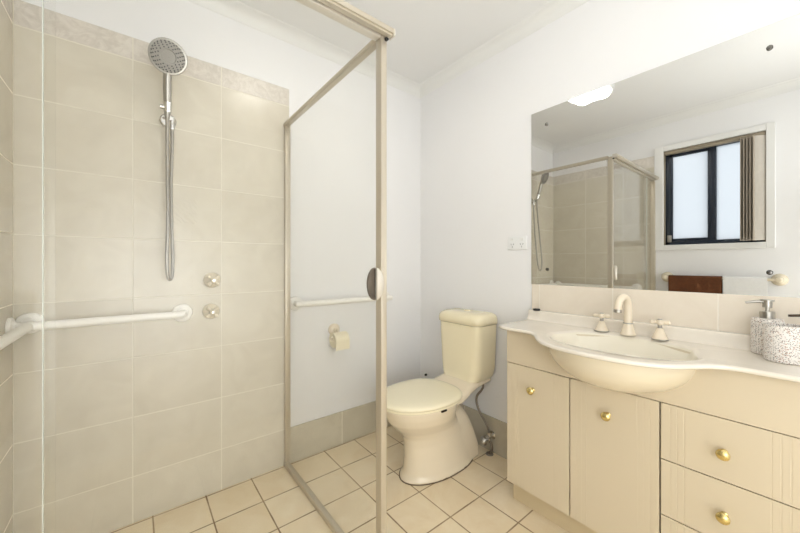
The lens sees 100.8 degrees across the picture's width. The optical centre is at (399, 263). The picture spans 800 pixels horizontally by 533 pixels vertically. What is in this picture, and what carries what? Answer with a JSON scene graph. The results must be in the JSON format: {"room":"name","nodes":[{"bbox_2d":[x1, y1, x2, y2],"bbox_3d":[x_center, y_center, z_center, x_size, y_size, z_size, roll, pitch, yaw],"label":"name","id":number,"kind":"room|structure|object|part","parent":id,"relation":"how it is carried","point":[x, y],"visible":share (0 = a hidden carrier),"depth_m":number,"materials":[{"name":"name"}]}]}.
{"room":"bathroom","nodes":[
{"label":"bathroom","id":0,"kind":"room"},
{"bbox_2d":[21,0,419,426],"bbox_3d":[-0.652,-0.087,1.837,2.172,2.355,0.100,0,0,-39],"label":"wall","id":1,"kind":"structure","parent":0,"point":[333,143],"depth_m":1.96,"materials":[{"name":"white paint"}]},
{"bbox_2d":[13,0,288,532],"bbox_3d":[-0.997,0.071,1.493,1.003,2.040,0.007,0,0,-39],"label":"wall tiles","id":2,"kind":"structure","parent":1,"relation":"attached to","point":[145,419],"depth_m":1.40,"materials":[{"name":"beige tile"}]},
{"bbox_2d":[148,37,187,280],"bbox_3d":[-0.980,-0.417,1.393,0.133,0.979,0.170,0,0,-39],"label":"shower","id":3,"kind":"object","parent":2,"relation":"attached to","point":[165,54],"visible":1,"depth_m":1.38,"materials":[{"name":"silver metal"}]},
{"bbox_3d":[-0.977,-0.727,1.390,0.033,0.217,0.079,0,0,-39],"label":"handle","id":4,"kind":"part","parent":3,"relation":"part of","materials":[{"name":"metal"}]},
{"bbox_2d":[202,303,219,318],"bbox_3d":[-0.876,0.225,1.544,0.072,0.072,0.066,0,0,-39],"label":"tap","id":5,"kind":"object","parent":2,"relation":"attached to","point":[210,311],"visible":1,"depth_m":1.54,"materials":[{"name":"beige metal"}]},
{"bbox_3d":[-0.867,0.225,1.532,0.055,0.055,0.032,0,0,-39],"label":"cross handle","id":6,"kind":"part","parent":5,"relation":"part of","materials":[{"name":"beige metal"}]},
{"bbox_2d":[203,272,220,287],"bbox_3d":[-0.873,0.078,1.546,0.072,0.072,0.066,0,0,-39],"label":"tap","id":7,"kind":"object","parent":2,"relation":"attached to","point":[211,280],"visible":1,"depth_m":1.54,"materials":[{"name":"metal"}]},
{"bbox_3d":[-0.864,0.078,1.535,0.055,0.055,0.032,0,0,-39],"label":"cross handle","id":8,"kind":"part","parent":7,"relation":"part of","materials":[{"name":"beige metal"}]},
{"bbox_2d":[187,0,419,97],"bbox_3d":[-0.602,-1.234,1.775,1.972,0.060,0.060,0,0,-39],"label":"trim","id":9,"kind":"structure","parent":1,"relation":"attached to","point":[235,10],"depth_m":1.81,"materials":[{"name":"white paint"}]},
{"bbox_2d":[328,323,339,340],"bbox_3d":[-0.379,0.402,1.946,0.100,0.090,0.072,0,0,-39],"label":"toilet roll holder","id":10,"kind":"object","parent":1,"relation":"attached to","point":[334,327],"visible":0.7,"depth_m":1.95,"materials":[{"name":"beige ceramic"}]},
{"bbox_2d":[329,331,349,350],"bbox_3d":[-0.353,0.446,1.927,0.088,0.094,0.085,0,0,-39],"label":"toilet roll","id":11,"kind":"object","parent":10,"relation":"on","point":[341,341],"visible":0.97,"depth_m":1.90,"materials":[{"name":"beige paper"}]},
{"bbox_2d":[290,401,390,462],"bbox_3d":[-0.226,0.993,2.108,0.968,0.195,0.010,0,0,-39],"label":"baseboard","id":12,"kind":"structure","parent":1,"relation":"attached to","point":[307,439],"depth_m":1.96,"materials":[{"name":"beige tile"}]},
{"bbox_2d":[290,292,392,310],"bbox_3d":[-0.317,0.221,1.988,0.690,0.082,0.082,0,0,-39],"label":"grab rail","id":13,"kind":"object","parent":1,"relation":"attached to","point":[296,303],"visible":0.8,"depth_m":1.86,"materials":[{"name":"white plastic"}]},
{"bbox_2d":[109,425,568,532],"bbox_3d":[0.144,1.141,0.842,2.172,0.100,2.650,0,0,-39],"label":"floor","id":14,"kind":"structure","parent":0,"point":[479,498],"depth_m":1.50,"materials":[{"name":"beige tile"}]},
{"bbox_2d":[42,0,394,532],"bbox_3d":[-0.698,0.166,1.125,0.997,1.849,0.942,0,0,-39],"label":"shower frame","id":15,"kind":"object","parent":14,"relation":"on","point":[340,11],"visible":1,"depth_m":1.08,"materials":[{"name":"beige metal"}]},
{"bbox_3d":[-0.343,1.079,1.447,0.024,0.024,0.880,0,0,-39],"label":"rail","id":16,"kind":"part","parent":15,"relation":"part of","materials":[{"name":"beige metal"}]},
{"bbox_3d":[-0.344,-0.746,1.446,0.024,0.022,0.880,0,0,-39],"label":"rail","id":17,"kind":"part","parent":15,"relation":"part of","materials":[{"name":"beige metal"}]},
{"bbox_3d":[-0.446,-0.744,0.783,0.962,0.022,0.028,0,0,-39],"label":"rail","id":18,"kind":"part","parent":15,"relation":"part of","materials":[{"name":"beige metal"}]},
{"bbox_3d":[-0.414,-0.746,0.768,0.992,0.022,0.028,0,0,-39],"label":"header rail","id":19,"kind":"part","parent":15,"relation":"part of","materials":[{"name":"beige metal"}]},
{"bbox_3d":[-0.066,0.065,1.061,0.029,0.104,0.017,0,0,-39],"label":"handle","id":20,"kind":"part","parent":15,"relation":"part of","materials":[{"name":"beige metal"}]},
{"bbox_3d":[-0.061,0.173,1.091,0.024,1.836,0.032,0,0,-39],"label":"corner post","id":21,"kind":"part","parent":15,"relation":"part of","materials":[{"name":"beige metal"}]},
{"bbox_2d":[387,308,496,485],"bbox_3d":[0.189,0.681,1.789,0.694,0.820,0.370,0,0,-39],"label":"toilet","id":22,"kind":"object","parent":14,"relation":"on","point":[439,437],"visible":0.95,"depth_m":1.74,"materials":[{"name":"cream glazed ceramic"},{"name":"cream plastic"}]},
{"bbox_3d":[0.095,0.693,1.714,0.440,0.015,0.356,0,0,-39],"label":"seat","id":23,"kind":"part","parent":22,"relation":"part of","materials":[{"name":"beige plastic"}]},
{"bbox_3d":[0.095,0.673,1.714,0.454,0.028,0.370,0,0,-39],"label":"lid","id":24,"kind":"part","parent":22,"relation":"part of","materials":[{"name":"beige plastic"}]},
{"bbox_3d":[0.387,0.310,1.952,0.181,0.066,0.324,0,0,-39],"label":"cistern lid","id":25,"kind":"part","parent":22,"relation":"part of","materials":[{"name":"beige ceramic"}]},
{"bbox_2d":[475,384,495,455],"bbox_3d":[0.485,0.890,1.914,0.080,0.404,0.112,0,0,-39],"label":"valve","id":26,"kind":"object","parent":14,"relation":"on","point":[490,434],"visible":0.96,"depth_m":1.89,"materials":[{"name":"silver metal"}]},
{"bbox_3d":[0.481,1.013,1.895,0.050,0.050,0.050,0,0,-39],"label":"handle","id":27,"kind":"part","parent":26,"relation":"part of","materials":[{"name":"metal"}]},
{"bbox_2d":[507,330,799,532],"bbox_3d":[0.859,0.696,1.251,0.322,0.789,0.867,0,0,-39],"label":"vanity cabinet","id":28,"kind":"object","parent":14,"relation":"on","point":[718,451],"visible":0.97,"depth_m":1.08,"materials":[{"name":"beige laminate"}]},
{"bbox_3d":[0.554,0.538,1.401,0.034,0.031,0.031,0,0,-39],"label":"knob","id":29,"kind":"part","parent":28,"relation":"part of","materials":[{"name":"gold metal"}]},
{"bbox_3d":[0.581,0.717,1.407,0.017,0.538,0.276,0,0,-39],"label":"door","id":30,"kind":"part","parent":28,"relation":"part of","materials":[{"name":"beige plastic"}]},
{"bbox_3d":[0.733,0.542,1.177,0.034,0.031,0.031,0,0,-39],"label":"knob","id":31,"kind":"part","parent":28,"relation":"part of","materials":[{"name":"gold metal"}]},
{"bbox_3d":[0.757,0.717,1.187,0.017,0.538,0.281,0,0,-39],"label":"door","id":32,"kind":"part","parent":28,"relation":"part of","materials":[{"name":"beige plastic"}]},
{"bbox_2d":[499,309,799,392],"bbox_3d":[0.797,0.337,1.191,0.499,0.198,0.980,0,0,-39],"label":"washbasin","id":33,"kind":"object","parent":28,"relation":"in","point":[611,360],"visible":0.98,"depth_m":1.12,"materials":[{"name":"beige ceramic"}]},
{"bbox_2d":[593,313,609,331],"bbox_3d":[0.854,0.246,1.401,0.055,0.078,0.055,0,0,-9],"label":"tap","id":34,"kind":"object","parent":33,"relation":"on","point":[601,326],"visible":1,"depth_m":1.39,"materials":[{"name":"beige ceramic"}]},
{"bbox_3d":[0.854,0.220,1.401,0.049,0.018,0.049,0,0,-8],"label":"cross handle","id":35,"kind":"part","parent":34,"relation":"part of","materials":[{"name":"beige ceramic"}]},
{"bbox_3d":[0.762,0.368,1.182,0.399,0.137,0.458,0,0,-39],"label":"bowl","id":36,"kind":"part","parent":33,"relation":"part of","materials":[{"name":"beige ceramic"}]},
{"bbox_3d":[0.788,0.347,1.203,0.332,0.107,0.452,0,0,-39],"label":"bowl","id":37,"kind":"part","parent":33,"relation":"part of","materials":[{"name":"beige ceramic"}]},
{"bbox_2d":[614,293,636,335],"bbox_3d":[0.894,0.202,1.312,0.109,0.166,0.057,0,0,-39],"label":"spout","id":38,"kind":"object","parent":33,"relation":"on","point":[628,329],"visible":1,"depth_m":1.31,"materials":[{"name":"beige ceramic"}]},
{"bbox_2d":[650,319,670,340],"bbox_3d":[0.978,0.246,1.246,0.055,0.078,0.055,0,0,-9],"label":"tap","id":39,"kind":"object","parent":33,"relation":"on","point":[659,334],"visible":1,"depth_m":1.23,"materials":[{"name":"metal"}]},
{"bbox_3d":[0.978,0.220,1.246,0.049,0.018,0.049,0,0,-8],"label":"cross handle","id":40,"kind":"part","parent":39,"relation":"part of","materials":[{"name":"beige ceramic"}]},
{"bbox_2d":[745,299,784,354],"bbox_3d":[1.164,0.199,1.050,0.074,0.171,0.076,0,0,-15],"label":"soap dispenser","id":41,"kind":"object","parent":33,"relation":"on","point":[756,323],"visible":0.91,"depth_m":1.04,"materials":[{"name":"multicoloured stone"}]},
{"bbox_2d":[750,317,784,354],"bbox_3d":[1.164,0.229,1.049,0.074,0.112,0.074,0,0,-39],"label":"bottle","id":42,"kind":"object","parent":41,"relation":"attached to","point":[756,323],"depth_m":1.04,"materials":[{"name":"white stone"}]},
{"bbox_2d":[763,322,799,365],"bbox_3d":[1.122,0.232,0.964,0.086,0.106,0.086,0,0,-39],"label":"tumbler","id":43,"kind":"object","parent":33,"relation":"on","point":[781,341],"visible":1,"depth_m":0.94,"materials":[{"name":"grey stone"}]},
{"bbox_2d":[788,314,799,316],"bbox_3d":[1.182,0.212,0.942,0.057,0.145,0.101,0,0,-39],"label":"pump nozzle","id":44,"kind":"object","parent":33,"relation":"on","point":[789,315],"visible":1,"depth_m":0.96,"materials":[{"name":"silver metal"}]},
{"bbox_3d":[0.774,0.712,1.184,0.004,0.533,0.835,0,0,-39],"label":"panel","id":45,"kind":"part","parent":28,"relation":"part of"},
{"bbox_3d":[0.942,0.898,0.956,0.017,0.178,0.302,0,0,-39],"label":"drawer","id":46,"kind":"part","parent":28,"relation":"part of","materials":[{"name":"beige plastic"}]},
{"bbox_3d":[0.920,0.723,0.942,0.034,0.031,0.031,0,0,-39],"label":"knob","id":47,"kind":"part","parent":28,"relation":"part of","materials":[{"name":"gold metal"}]},
{"bbox_3d":[0.920,0.542,0.942,0.034,0.031,0.031,0,0,-39],"label":"knob","id":48,"kind":"part","parent":28,"relation":"part of","materials":[{"name":"gold metal"}]},
{"bbox_3d":[0.942,0.717,0.956,0.017,0.176,0.302,0,0,-39],"label":"drawer","id":49,"kind":"part","parent":28,"relation":"part of","materials":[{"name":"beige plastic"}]},
{"bbox_3d":[0.942,0.537,0.956,0.017,0.178,0.302,0,0,-39],"label":"drawer","id":50,"kind":"part","parent":28,"relation":"part of","materials":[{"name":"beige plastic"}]},
{"bbox_2d":[237,0,551,83],"bbox_3d":[0.144,-1.314,0.842,2.172,0.100,2.650,0,0,-39],"label":"ceiling","id":51,"kind":"structure","parent":0,"point":[431,35],"depth_m":1.75,"materials":[{"name":"white paint"}]},
{"bbox_2d":[420,0,799,422],"bbox_3d":[0.984,-0.087,1.449,0.100,2.355,2.550,0,0,-39],"label":"wall","id":52,"kind":"structure","parent":0,"point":[475,128],"depth_m":1.86,"materials":[{"name":"white paint"}]},
{"bbox_2d":[460,404,506,458],"bbox_3d":[0.439,0.992,2.044,0.010,0.198,0.920,0,0,-39],"label":"baseboard","id":53,"kind":"structure","parent":52,"relation":"attached to","point":[498,427],"depth_m":1.93,"materials":[{"name":"beige tile"}]},
{"bbox_2d":[420,0,589,97],"bbox_3d":[0.891,-1.234,1.438,0.060,0.060,2.450,0,0,-39],"label":"trim","id":54,"kind":"structure","parent":52,"relation":"attached to","point":[553,10],"depth_m":1.84,"materials":[{"name":"white paint"}]},
{"bbox_2d":[508,236,526,249],"bbox_3d":[0.636,-0.111,1.796,0.012,0.072,0.115,0,0,-39],"label":"power outlet","id":55,"kind":"object","parent":52,"relation":"attached to","point":[519,242],"visible":1,"depth_m":1.79,"materials":[{"name":"white plastic"}]},
{"bbox_2d":[531,13,799,297],"bbox_3d":[0.972,-0.336,1.373,0.014,0.888,0.916,0,0,-39],"label":"wall mirror","id":56,"kind":"object","parent":52,"relation":"attached to","point":[682,174],"visible":1,"depth_m":1.25,"materials":[{"name":"white mirror"}]},
{"bbox_2d":[532,284,799,333],"bbox_3d":[0.990,0.179,1.356,0.008,0.144,0.958,0,0,-39],"label":"tile backsplash","id":57,"kind":"structure","parent":52,"relation":"attached to","point":[708,311],"depth_m":1.27,"materials":[{"name":"beige tile"}]},
{"bbox_3d":[-0.634,-0.087,0.155,0.100,2.355,2.550,0,0,-39],"label":"wall","id":58,"kind":"structure","parent":0,"visible":0},
{"bbox_2d":[0,0,12,532],"bbox_3d":[-1.099,0.071,0.822,0.007,2.040,0.914,0,0,-39],"label":"wall tiles","id":59,"kind":"structure","parent":58,"relation":"attached to","point":[6,6],"depth_m":1.12,"materials":[{"name":"beige tile"}]},
{"bbox_2d":[0,304,192,349],"bbox_3d":[-0.914,0.221,1.035,0.547,0.084,0.813,0,0,-39],"label":"grab rail","id":60,"kind":"object","parent":59,"relation":"attached to","point":[27,323],"visible":1,"depth_m":1.23,"materials":[{"name":"white plastic"}]}
]}

